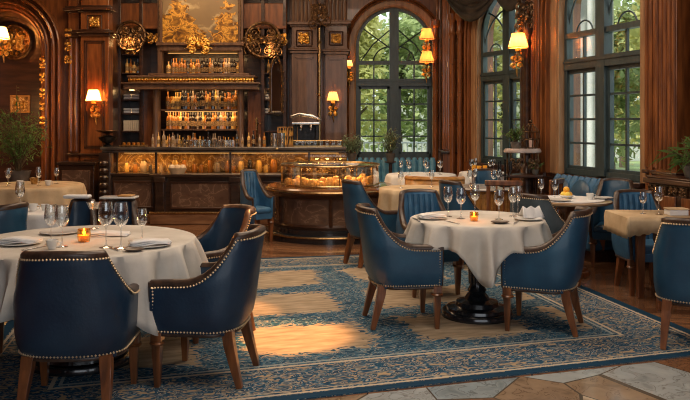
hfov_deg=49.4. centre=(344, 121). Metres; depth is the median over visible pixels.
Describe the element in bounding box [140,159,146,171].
glass jar
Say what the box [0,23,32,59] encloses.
wall medallion
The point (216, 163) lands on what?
glass jar
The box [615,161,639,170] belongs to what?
ground
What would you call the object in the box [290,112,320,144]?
espresso machine
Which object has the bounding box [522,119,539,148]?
wicker lantern
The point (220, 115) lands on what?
liquor bottle
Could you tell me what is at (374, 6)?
trim
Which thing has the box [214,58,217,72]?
liquor bottle
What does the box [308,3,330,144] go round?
brass pole
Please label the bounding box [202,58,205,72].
liquor bottle
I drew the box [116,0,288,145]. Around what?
bar
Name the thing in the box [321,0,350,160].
trim
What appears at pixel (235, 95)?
liquor bottle
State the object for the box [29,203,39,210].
cup
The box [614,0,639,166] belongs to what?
tree
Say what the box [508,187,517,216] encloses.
wine glass
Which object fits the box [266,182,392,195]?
island countertop
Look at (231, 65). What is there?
liquor bottle
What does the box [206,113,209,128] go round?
liquor bottle
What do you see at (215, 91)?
liquor bottle
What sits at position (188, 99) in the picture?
liquor bottle
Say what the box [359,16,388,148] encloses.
tree
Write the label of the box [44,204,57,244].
wine glass
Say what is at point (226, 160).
glass jar
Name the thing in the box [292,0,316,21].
trim
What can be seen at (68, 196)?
folded napkin
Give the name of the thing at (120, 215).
chair
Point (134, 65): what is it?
liquor bottle
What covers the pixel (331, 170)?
case
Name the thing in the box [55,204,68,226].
bowl
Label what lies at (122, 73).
shelf
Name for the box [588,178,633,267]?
chair
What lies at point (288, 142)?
rack
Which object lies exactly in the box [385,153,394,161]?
pot
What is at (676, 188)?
base cabinet
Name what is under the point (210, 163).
glass jar
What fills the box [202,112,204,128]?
liquor bottle
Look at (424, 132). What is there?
tree
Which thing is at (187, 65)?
liquor bottle
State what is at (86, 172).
base cabinet
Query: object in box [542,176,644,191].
trim
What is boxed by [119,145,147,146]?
tray
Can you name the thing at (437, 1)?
trim
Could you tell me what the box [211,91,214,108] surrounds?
liquor bottle
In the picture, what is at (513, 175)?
shelf
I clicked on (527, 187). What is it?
trim
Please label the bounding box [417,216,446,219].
plate
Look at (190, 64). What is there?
liquor bottle
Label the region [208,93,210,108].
liquor bottle
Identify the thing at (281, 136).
steel canister
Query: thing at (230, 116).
liquor bottle
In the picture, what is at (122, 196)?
serving tray
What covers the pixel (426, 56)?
wall sconce
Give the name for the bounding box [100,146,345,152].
countertop
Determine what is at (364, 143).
railing
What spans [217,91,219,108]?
liquor bottle
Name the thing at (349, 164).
plate stack
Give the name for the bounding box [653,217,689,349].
armchair
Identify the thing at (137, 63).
liquor bottle
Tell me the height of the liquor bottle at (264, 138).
0.213 m
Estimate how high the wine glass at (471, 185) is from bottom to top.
0.240 m
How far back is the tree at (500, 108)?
27.44 m
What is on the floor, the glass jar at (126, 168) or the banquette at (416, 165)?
the banquette at (416, 165)
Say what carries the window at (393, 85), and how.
in the wall at (353, 6)
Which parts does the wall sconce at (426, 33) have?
lamp shade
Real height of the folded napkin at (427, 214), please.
0.034 m
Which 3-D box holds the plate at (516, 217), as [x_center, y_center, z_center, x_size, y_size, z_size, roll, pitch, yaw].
[1.410,0.746,5.780,0.220,0.016,0.220,0,0,0]
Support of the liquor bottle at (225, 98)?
on the bar
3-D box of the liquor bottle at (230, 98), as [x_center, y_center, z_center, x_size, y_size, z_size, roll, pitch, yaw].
[-2.056,-0.376,13.413,0.069,0.296,0.073,0,0,38]
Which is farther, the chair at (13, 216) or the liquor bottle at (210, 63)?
the liquor bottle at (210, 63)
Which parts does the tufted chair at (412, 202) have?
leg, seat rail, leg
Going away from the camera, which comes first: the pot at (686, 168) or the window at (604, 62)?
the pot at (686, 168)
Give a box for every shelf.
[122,73,138,74]
[122,99,138,100]
[122,113,138,114]
[161,109,244,110]
[161,129,244,130]
[265,113,282,114]
[502,173,542,177]
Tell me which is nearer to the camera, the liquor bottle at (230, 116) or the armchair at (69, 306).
the armchair at (69, 306)
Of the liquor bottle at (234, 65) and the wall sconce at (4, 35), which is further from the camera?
the liquor bottle at (234, 65)
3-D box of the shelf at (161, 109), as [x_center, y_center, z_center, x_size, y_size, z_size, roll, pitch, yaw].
[-2.542,-0.213,13.525,1.403,0.030,0.590,0,0,0]
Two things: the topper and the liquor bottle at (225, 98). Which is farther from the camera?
the liquor bottle at (225, 98)
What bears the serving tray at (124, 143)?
on the bar counter at (190, 197)
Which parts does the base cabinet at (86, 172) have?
door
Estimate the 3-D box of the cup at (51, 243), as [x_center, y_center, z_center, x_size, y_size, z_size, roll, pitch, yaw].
[-1.738,0.727,4.457,0.083,0.054,0.071,0,0,37]
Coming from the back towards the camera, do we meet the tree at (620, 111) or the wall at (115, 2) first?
the tree at (620, 111)
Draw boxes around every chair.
[0,201,28,233]
[63,198,96,226]
[104,199,137,224]
[240,169,274,241]
[341,179,397,267]
[396,189,462,297]
[438,179,481,264]
[471,168,500,183]
[485,180,522,211]
[549,178,564,214]
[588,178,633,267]
[611,189,662,295]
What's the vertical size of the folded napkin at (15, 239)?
0.034 m
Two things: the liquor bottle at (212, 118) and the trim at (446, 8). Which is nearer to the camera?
the trim at (446, 8)
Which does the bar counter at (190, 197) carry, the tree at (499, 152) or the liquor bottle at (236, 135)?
the liquor bottle at (236, 135)
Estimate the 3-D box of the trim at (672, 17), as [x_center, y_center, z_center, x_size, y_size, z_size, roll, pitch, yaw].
[3.354,-0.870,7.658,0.250,4.800,0.360,0,0,-17]
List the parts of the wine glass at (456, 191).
stem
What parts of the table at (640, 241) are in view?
leg, leg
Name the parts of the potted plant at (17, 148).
pot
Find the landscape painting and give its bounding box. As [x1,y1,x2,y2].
[159,0,240,41]
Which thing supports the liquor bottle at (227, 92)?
on the bar
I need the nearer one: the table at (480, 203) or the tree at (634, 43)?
the table at (480, 203)
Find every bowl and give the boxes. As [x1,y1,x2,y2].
[44,204,57,224]
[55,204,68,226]
[96,130,118,146]
[98,201,113,225]
[113,202,128,225]
[456,191,465,203]
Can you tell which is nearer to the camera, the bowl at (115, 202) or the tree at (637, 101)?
the bowl at (115, 202)
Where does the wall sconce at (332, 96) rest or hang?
attached to the wall at (353, 6)
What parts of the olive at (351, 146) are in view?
stem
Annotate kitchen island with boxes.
[265,161,392,244]
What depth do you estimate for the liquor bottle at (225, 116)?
13.37 m
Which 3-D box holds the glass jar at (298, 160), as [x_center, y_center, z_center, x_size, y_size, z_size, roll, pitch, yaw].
[-0.712,0.678,11.725,0.120,0.214,0.111,0,0,0]
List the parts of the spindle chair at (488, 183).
leg, rail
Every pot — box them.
[347,153,356,160]
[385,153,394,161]
[682,165,689,177]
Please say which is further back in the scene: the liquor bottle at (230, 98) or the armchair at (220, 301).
the liquor bottle at (230, 98)
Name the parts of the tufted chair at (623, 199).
leg, leg, seat rail, seat, leg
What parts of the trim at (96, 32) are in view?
rosette frame, panel moulding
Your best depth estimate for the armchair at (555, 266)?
5.34 m
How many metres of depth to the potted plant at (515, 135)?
9.89 m
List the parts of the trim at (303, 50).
rosette frame, panel moulding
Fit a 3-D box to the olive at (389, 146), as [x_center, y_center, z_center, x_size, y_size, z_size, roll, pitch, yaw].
[0.751,0.382,12.764,0.448,0.575,0.464,0,0,0]
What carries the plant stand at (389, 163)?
on the floor
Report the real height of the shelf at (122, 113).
0.025 m
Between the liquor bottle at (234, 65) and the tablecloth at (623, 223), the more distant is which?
the liquor bottle at (234, 65)
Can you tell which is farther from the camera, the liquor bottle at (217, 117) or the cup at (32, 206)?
the liquor bottle at (217, 117)
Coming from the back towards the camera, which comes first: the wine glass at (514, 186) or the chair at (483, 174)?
the chair at (483, 174)
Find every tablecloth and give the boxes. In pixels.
[0,181,86,207]
[0,225,207,335]
[27,207,67,229]
[377,185,439,209]
[384,172,456,184]
[403,210,552,287]
[458,171,503,183]
[603,210,689,238]
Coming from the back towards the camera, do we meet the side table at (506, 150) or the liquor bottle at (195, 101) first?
the liquor bottle at (195, 101)
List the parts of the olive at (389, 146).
stem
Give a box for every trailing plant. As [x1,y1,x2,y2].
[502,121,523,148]
[526,160,543,174]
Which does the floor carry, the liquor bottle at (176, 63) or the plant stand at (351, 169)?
the plant stand at (351, 169)
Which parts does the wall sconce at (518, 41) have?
arm, lamp shade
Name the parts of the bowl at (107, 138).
dish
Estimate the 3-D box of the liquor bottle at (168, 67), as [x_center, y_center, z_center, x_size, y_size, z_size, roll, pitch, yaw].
[-3.152,-0.966,13.393,0.084,0.230,0.088,0,0,7]
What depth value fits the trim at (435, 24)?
13.73 m
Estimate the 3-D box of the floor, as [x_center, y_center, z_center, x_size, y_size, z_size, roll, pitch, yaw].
[-0.105,1.578,5.500,13.790,0.104,17.000,0,0,0]
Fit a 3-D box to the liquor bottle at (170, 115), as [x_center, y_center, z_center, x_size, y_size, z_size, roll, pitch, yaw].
[-3.122,-0.046,13.410,0.079,0.338,0.084,0,0,38]
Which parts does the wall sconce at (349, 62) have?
lamp shade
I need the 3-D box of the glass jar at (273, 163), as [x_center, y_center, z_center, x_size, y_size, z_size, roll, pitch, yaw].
[-1.115,0.666,11.736,0.117,0.238,0.124,0,0,0]
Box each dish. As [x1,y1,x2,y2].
[491,220,508,223]
[559,187,574,198]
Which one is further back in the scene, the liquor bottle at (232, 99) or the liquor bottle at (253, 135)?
the liquor bottle at (232, 99)
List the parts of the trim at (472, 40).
architrave, architrave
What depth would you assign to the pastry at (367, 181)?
9.85 m
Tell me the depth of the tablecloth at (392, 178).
10.77 m
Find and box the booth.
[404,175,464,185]
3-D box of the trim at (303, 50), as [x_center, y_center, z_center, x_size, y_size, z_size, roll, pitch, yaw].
[-0.727,-0.870,13.665,0.600,4.800,0.670,0,0,0]
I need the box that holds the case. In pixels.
[328,158,345,173]
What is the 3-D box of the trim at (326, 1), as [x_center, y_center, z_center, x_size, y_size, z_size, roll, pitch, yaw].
[-0.160,-2.500,13.560,0.387,1.500,0.053,0,0,0]
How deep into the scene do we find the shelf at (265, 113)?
13.31 m
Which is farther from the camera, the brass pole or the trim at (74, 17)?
the brass pole
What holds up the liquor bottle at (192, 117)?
on the bar
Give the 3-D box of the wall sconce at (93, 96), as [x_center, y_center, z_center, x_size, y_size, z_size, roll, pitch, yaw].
[-4.034,-0.236,12.038,0.256,0.560,0.271,0,0,0]
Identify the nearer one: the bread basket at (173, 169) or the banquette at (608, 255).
the banquette at (608, 255)
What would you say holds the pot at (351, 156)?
on the olive at (351, 146)
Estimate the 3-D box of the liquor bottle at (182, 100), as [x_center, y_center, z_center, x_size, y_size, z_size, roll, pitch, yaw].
[-2.897,-0.397,13.393,0.080,0.339,0.084,0,0,19]
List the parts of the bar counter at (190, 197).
corner post, panel frame, marble panel, foot rail, panel frame, marble panel, panel, display sill, panel, marble panel, panel frame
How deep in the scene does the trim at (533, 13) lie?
10.13 m
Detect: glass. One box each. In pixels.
[15,182,24,201]
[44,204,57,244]
[55,204,68,247]
[86,201,101,228]
[98,201,113,248]
[113,202,128,248]
[136,208,147,230]
[272,63,280,110]
[443,186,452,216]
[456,191,465,218]
[470,185,479,214]
[494,189,503,219]
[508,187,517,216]
[513,186,522,214]
[654,186,663,214]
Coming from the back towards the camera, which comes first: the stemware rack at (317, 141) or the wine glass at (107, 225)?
the stemware rack at (317, 141)
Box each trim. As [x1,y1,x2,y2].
[0,0,71,180]
[63,0,80,160]
[75,0,116,160]
[287,0,321,139]
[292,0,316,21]
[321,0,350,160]
[325,0,346,24]
[347,0,435,156]
[430,20,439,171]
[436,0,440,171]
[439,0,442,172]
[441,0,456,175]
[455,13,463,176]
[464,11,492,161]
[514,0,534,193]
[515,0,526,165]
[527,0,542,194]
[530,0,545,194]
[540,0,653,183]
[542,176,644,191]
[642,0,655,264]
[652,0,689,175]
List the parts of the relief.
panel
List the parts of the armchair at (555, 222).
nailhead trim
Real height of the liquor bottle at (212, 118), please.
0.285 m
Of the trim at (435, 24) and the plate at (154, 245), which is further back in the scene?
the trim at (435, 24)
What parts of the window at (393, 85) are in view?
sill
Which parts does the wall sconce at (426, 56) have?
lamp shade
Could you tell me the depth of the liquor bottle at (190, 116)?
13.40 m
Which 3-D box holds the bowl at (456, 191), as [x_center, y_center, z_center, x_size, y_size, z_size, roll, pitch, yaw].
[0.905,0.578,5.850,0.080,0.127,0.079,0,0,0]
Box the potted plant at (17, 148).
[0,85,51,181]
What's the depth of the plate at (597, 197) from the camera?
7.60 m
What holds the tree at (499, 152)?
on the ground
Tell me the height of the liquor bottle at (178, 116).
0.332 m
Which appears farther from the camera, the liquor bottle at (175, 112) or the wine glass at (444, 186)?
the liquor bottle at (175, 112)
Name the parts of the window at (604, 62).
sill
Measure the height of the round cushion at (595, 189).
0.372 m
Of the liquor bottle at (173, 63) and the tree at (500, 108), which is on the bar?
the liquor bottle at (173, 63)
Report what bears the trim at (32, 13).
attached to the wall at (55, 7)
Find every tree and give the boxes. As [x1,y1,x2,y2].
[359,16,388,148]
[361,12,428,151]
[411,17,426,149]
[420,6,519,141]
[493,6,519,156]
[493,108,519,147]
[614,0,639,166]
[614,15,639,168]
[619,95,639,166]
[623,0,639,50]
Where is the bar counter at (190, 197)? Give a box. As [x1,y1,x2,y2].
[99,146,345,223]
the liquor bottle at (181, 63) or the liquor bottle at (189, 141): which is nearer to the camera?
the liquor bottle at (189, 141)
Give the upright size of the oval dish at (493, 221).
0.016 m
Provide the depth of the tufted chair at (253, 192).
9.61 m
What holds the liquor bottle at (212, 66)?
on the bar
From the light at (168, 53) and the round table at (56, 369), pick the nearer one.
the round table at (56, 369)
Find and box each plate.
[0,241,41,245]
[39,228,79,234]
[124,247,144,251]
[128,242,171,247]
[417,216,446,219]
[513,216,542,220]
[549,198,571,200]
[593,196,612,198]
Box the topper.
[548,195,604,202]
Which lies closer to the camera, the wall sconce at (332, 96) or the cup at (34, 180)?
the cup at (34, 180)
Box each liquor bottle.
[125,59,128,72]
[129,59,131,72]
[132,62,135,72]
[136,59,138,72]
[157,132,159,145]
[162,131,165,145]
[166,61,170,72]
[166,92,169,108]
[168,112,171,128]
[171,58,174,72]
[171,96,174,108]
[171,112,174,128]
[171,133,173,145]
[175,58,177,72]
[175,112,176,128]
[176,92,179,108]
[177,112,179,128]
[179,112,181,128]
[180,58,183,72]
[180,91,184,108]
[181,112,184,128]
[183,60,185,72]
[184,91,187,108]
[185,112,187,128]
[186,60,189,72]
[187,93,189,108]
[187,136,192,145]
[189,59,192,72]
[189,112,191,128]
[191,91,194,108]
[191,112,194,128]
[193,95,196,108]
[193,133,196,145]
[196,92,199,108]
[197,59,199,72]
[197,136,202,145]
[198,112,201,128]
[200,60,202,72]
[200,91,204,108]
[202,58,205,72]
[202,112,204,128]
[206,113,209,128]
[208,58,211,72]
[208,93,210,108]
[211,60,213,72]
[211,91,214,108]
[211,113,214,128]
[213,133,216,145]
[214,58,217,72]
[215,91,216,108]
[216,112,219,128]
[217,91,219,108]
[219,112,221,128]
[220,91,223,108]
[222,58,224,72]
[222,112,223,128]
[223,93,226,108]
[224,112,226,128]
[226,113,228,128]
[227,58,230,72]
[227,92,228,108]
[229,93,231,108]
[229,112,231,128]
[230,59,232,72]
[231,95,233,108]
[231,112,233,128]
[233,60,235,72]
[233,91,236,108]
[234,112,236,128]
[235,131,238,145]
[247,132,249,145]
[252,131,254,145]
[263,133,265,145]
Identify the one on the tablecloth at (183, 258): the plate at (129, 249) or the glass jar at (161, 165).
the plate at (129, 249)
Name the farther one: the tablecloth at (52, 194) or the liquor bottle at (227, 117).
the liquor bottle at (227, 117)
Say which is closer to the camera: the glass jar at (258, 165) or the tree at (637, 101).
the glass jar at (258, 165)
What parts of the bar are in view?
panel, door panel, post, post, door panel, panel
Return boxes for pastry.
[302,178,308,187]
[307,179,316,185]
[316,181,324,185]
[325,178,333,185]
[334,179,341,185]
[362,178,370,186]
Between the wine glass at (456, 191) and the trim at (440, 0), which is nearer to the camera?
the wine glass at (456, 191)
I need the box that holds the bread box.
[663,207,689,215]
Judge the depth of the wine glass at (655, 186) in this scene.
6.25 m
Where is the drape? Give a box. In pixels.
[447,0,518,21]
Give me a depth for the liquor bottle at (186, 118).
13.38 m
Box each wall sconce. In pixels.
[0,26,9,61]
[85,90,101,123]
[327,92,338,121]
[347,60,353,87]
[419,28,434,51]
[419,51,434,82]
[507,33,528,75]
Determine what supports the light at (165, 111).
attached to the bar
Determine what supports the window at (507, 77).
in the wall at (466, 166)
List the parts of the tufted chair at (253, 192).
seat rail, seat, leg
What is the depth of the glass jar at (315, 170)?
11.62 m
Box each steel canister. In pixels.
[271,133,277,146]
[278,133,284,146]
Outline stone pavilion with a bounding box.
[581,0,613,166]
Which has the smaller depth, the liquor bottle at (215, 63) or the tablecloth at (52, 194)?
the tablecloth at (52, 194)
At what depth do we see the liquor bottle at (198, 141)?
13.14 m
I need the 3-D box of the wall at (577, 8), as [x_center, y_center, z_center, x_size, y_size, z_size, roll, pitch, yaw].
[4.863,-0.870,3.719,0.301,4.800,13.977,0,0,-17]
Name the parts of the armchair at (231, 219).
leg, nailhead trim, leg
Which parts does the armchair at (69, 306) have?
leg, leg, nailhead trim, leg, leg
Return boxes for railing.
[361,142,426,151]
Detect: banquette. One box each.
[346,157,435,181]
[553,173,616,262]
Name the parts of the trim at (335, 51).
rosette frame, panel moulding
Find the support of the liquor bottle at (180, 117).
on the bar
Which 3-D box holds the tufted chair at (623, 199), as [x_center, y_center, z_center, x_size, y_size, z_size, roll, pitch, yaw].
[2.718,1.083,6.835,0.508,0.902,0.569,0,0,-3]
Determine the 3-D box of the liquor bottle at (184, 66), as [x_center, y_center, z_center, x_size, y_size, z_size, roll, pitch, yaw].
[-2.858,-0.978,13.394,0.063,0.256,0.060,0,0,-19]
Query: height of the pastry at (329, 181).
0.129 m
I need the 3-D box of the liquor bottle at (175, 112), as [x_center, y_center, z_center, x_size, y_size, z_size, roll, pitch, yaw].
[-3.030,-0.027,13.431,0.074,0.299,0.070,0,0,-25]
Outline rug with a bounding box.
[0,254,689,399]
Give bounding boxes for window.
[356,8,431,159]
[472,0,519,169]
[553,0,644,188]
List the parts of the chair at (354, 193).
leg, leg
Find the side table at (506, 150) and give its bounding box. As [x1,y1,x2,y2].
[502,148,542,193]
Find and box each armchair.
[0,322,4,352]
[13,250,141,399]
[148,224,266,388]
[192,204,256,343]
[355,203,443,329]
[501,206,592,336]
[509,192,581,286]
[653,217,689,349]
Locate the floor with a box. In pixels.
[4,219,689,399]
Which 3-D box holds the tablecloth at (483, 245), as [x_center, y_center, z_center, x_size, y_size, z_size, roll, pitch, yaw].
[1.025,0.966,5.926,1.244,0.421,1.214,0,0,31]
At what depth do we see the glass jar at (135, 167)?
11.65 m
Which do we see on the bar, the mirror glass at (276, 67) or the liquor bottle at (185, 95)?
the liquor bottle at (185, 95)
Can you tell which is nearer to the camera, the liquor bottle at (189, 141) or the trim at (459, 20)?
the trim at (459, 20)
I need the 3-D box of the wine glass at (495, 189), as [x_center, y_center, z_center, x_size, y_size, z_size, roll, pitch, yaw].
[1.191,0.638,5.800,0.078,0.233,0.077,0,0,0]
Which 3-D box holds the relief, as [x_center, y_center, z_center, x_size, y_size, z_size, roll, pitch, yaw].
[-5.503,-0.305,12.704,0.340,0.300,0.052,0,0,0]
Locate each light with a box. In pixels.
[165,111,236,111]
[168,53,236,53]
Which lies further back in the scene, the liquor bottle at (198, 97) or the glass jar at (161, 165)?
the liquor bottle at (198, 97)
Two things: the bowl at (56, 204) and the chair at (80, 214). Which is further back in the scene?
the chair at (80, 214)
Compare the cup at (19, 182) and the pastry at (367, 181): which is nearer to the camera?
the cup at (19, 182)
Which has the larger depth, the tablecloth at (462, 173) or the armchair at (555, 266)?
the tablecloth at (462, 173)
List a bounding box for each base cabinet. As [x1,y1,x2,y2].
[56,161,98,218]
[643,175,689,210]
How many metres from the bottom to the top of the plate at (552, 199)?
0.016 m
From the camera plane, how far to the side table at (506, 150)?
9.80 m
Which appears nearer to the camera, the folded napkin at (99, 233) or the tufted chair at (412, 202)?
the folded napkin at (99, 233)
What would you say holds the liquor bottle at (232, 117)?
on the bar
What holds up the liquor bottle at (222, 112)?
on the bar
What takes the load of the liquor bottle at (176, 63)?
on the bar
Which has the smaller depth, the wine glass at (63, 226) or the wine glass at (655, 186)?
the wine glass at (63, 226)
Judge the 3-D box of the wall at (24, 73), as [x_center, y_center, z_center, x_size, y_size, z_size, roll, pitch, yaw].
[-5.800,-0.870,12.780,2.400,4.800,0.080,0,0,0]
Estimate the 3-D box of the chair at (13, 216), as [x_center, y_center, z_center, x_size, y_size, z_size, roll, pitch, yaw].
[-2.707,1.065,5.712,0.569,0.922,0.468,0,0,14]
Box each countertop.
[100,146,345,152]
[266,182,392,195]
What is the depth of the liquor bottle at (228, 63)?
13.38 m
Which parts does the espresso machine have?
plate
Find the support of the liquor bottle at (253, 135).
on the bar counter at (190, 197)
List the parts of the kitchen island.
moulding, case glass, case frame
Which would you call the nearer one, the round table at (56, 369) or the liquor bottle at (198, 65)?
the round table at (56, 369)
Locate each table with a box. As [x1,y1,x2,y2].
[34,348,128,376]
[441,267,512,324]
[462,184,515,211]
[552,199,612,277]
[635,211,689,309]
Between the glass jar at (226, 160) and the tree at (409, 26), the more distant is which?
the tree at (409, 26)
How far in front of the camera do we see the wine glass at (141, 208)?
4.73 m
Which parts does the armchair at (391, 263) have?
leg, leg, nailhead trim, leg, leg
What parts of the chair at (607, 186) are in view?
leg, seat rail, seat, leg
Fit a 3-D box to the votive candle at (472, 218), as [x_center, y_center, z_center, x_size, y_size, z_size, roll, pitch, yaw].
[0.984,0.721,5.720,0.068,0.066,0.067,0,0,0]
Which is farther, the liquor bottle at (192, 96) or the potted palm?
the liquor bottle at (192, 96)
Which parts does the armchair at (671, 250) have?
leg, nailhead trim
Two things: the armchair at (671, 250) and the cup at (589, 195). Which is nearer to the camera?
the armchair at (671, 250)
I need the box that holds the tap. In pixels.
[255,118,258,145]
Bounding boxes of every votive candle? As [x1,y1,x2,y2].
[77,228,90,241]
[470,212,477,220]
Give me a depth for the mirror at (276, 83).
13.06 m
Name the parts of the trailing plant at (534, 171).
pot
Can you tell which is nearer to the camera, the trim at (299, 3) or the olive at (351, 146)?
the olive at (351, 146)
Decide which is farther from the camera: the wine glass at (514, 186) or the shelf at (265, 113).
the shelf at (265, 113)
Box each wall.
[0,0,67,160]
[0,22,39,181]
[113,0,118,145]
[289,0,435,144]
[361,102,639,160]
[463,2,519,191]
[546,0,636,194]
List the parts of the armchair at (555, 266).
leg, leg, nailhead trim, leg, leg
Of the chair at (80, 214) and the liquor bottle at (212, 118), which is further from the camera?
the liquor bottle at (212, 118)
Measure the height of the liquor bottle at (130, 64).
0.255 m
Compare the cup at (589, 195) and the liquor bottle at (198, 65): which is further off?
the liquor bottle at (198, 65)
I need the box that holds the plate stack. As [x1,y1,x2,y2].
[346,163,358,165]
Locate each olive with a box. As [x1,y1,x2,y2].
[339,133,363,160]
[379,128,399,161]
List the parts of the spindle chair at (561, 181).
leg, rail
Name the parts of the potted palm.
stem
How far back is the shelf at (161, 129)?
13.23 m
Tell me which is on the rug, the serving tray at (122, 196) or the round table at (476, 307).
the round table at (476, 307)
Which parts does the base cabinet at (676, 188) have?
door, door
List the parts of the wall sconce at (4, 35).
arm, lamp shade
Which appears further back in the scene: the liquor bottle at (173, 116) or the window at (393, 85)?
the window at (393, 85)
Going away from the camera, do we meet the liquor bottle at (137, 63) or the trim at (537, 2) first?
the trim at (537, 2)
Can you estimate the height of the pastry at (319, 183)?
0.087 m
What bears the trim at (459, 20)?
attached to the wall at (466, 166)
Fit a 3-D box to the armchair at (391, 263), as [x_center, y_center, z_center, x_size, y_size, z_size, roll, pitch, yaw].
[0.394,1.075,5.726,0.634,0.902,0.595,0,0,-7]
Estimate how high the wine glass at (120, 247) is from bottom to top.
0.274 m
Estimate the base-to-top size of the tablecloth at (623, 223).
0.174 m
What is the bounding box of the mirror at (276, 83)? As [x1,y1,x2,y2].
[268,49,284,112]
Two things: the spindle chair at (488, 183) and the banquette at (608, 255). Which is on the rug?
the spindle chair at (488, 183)
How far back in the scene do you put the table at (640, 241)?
6.50 m
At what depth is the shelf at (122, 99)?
13.31 m
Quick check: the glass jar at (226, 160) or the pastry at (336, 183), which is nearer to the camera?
the pastry at (336, 183)
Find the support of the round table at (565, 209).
on the rug
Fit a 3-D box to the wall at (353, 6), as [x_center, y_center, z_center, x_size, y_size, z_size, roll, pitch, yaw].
[-1.105,-0.870,14.150,5.890,4.800,0.300,0,0,0]
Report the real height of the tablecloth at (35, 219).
0.311 m
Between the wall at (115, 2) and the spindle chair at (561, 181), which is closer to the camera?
the spindle chair at (561, 181)
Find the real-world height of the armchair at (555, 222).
0.892 m
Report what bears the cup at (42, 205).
on the tablecloth at (35, 219)
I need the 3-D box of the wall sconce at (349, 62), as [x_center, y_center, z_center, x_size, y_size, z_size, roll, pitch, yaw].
[0.075,-0.878,13.731,0.181,0.496,0.226,0,0,0]
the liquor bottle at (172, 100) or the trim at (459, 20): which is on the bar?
the liquor bottle at (172, 100)
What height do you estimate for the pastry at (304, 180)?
0.122 m
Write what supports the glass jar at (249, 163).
on the bar counter at (190, 197)
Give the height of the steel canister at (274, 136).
0.210 m
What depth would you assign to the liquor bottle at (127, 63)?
13.43 m
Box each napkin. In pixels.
[0,236,42,243]
[63,194,91,198]
[81,230,130,236]
[128,238,171,246]
[417,212,446,217]
[518,206,543,217]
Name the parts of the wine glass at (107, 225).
stem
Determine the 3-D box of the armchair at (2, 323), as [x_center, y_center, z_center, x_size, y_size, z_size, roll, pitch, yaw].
[-2.455,1.075,4.649,0.634,0.902,0.595,0,0,-17]
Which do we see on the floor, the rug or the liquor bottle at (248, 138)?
the rug
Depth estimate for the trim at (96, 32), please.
12.18 m
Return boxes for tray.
[99,194,138,198]
[119,142,147,146]
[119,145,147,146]
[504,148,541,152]
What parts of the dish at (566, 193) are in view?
dish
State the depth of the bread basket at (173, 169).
11.33 m
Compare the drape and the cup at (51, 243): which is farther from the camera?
the drape
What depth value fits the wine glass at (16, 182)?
6.42 m
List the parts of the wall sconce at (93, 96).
lamp shade, arm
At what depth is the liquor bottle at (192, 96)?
13.38 m
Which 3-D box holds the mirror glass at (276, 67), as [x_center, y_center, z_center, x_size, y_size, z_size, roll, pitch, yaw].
[-1.196,-0.605,13.070,0.170,0.830,0.020,0,0,0]
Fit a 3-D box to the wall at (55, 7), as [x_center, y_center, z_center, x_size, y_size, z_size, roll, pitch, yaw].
[-5.490,-0.870,12.575,3.020,4.800,0.350,0,0,0]
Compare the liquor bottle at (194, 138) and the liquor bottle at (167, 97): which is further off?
the liquor bottle at (167, 97)
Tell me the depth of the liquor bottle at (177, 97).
13.36 m
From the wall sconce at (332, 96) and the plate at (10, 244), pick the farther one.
the wall sconce at (332, 96)
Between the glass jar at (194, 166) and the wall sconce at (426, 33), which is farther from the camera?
the wall sconce at (426, 33)
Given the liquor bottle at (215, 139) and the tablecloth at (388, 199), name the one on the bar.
the liquor bottle at (215, 139)
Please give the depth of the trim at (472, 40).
12.53 m
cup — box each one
[16,180,24,185]
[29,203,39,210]
[30,177,40,183]
[41,204,51,210]
[44,180,52,185]
[46,239,61,248]
[586,193,595,198]
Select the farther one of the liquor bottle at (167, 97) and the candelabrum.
the liquor bottle at (167, 97)
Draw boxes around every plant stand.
[350,168,353,176]
[385,161,395,172]
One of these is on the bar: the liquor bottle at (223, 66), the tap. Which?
the liquor bottle at (223, 66)
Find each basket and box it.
[168,164,186,173]
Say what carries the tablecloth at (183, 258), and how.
on the round table at (56, 369)
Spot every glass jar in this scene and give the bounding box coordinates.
[124,161,128,171]
[133,162,137,172]
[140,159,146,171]
[159,164,162,171]
[172,158,177,164]
[182,158,186,171]
[192,163,196,171]
[199,164,203,172]
[208,158,212,172]
[214,161,219,172]
[225,159,228,171]
[238,159,243,171]
[247,158,252,168]
[255,158,261,171]
[263,164,267,172]
[270,157,276,171]
[296,159,302,171]
[312,168,318,172]
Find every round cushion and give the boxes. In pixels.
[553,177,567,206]
[570,180,589,195]
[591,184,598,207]
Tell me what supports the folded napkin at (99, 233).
on the tablecloth at (183, 258)
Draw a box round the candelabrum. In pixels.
[498,159,511,186]
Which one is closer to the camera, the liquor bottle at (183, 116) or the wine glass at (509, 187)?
the wine glass at (509, 187)
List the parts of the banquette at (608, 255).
seat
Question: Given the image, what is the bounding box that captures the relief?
[10,95,30,112]
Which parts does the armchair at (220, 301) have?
leg, leg, nailhead trim, leg, leg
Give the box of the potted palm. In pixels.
[650,136,689,177]
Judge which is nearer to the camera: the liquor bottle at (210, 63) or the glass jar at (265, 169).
the glass jar at (265, 169)
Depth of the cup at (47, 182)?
8.98 m
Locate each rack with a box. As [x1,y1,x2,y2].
[277,127,297,145]
[293,140,342,146]
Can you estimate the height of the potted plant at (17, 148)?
1.376 m
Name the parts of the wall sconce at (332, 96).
lamp shade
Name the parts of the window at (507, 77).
sill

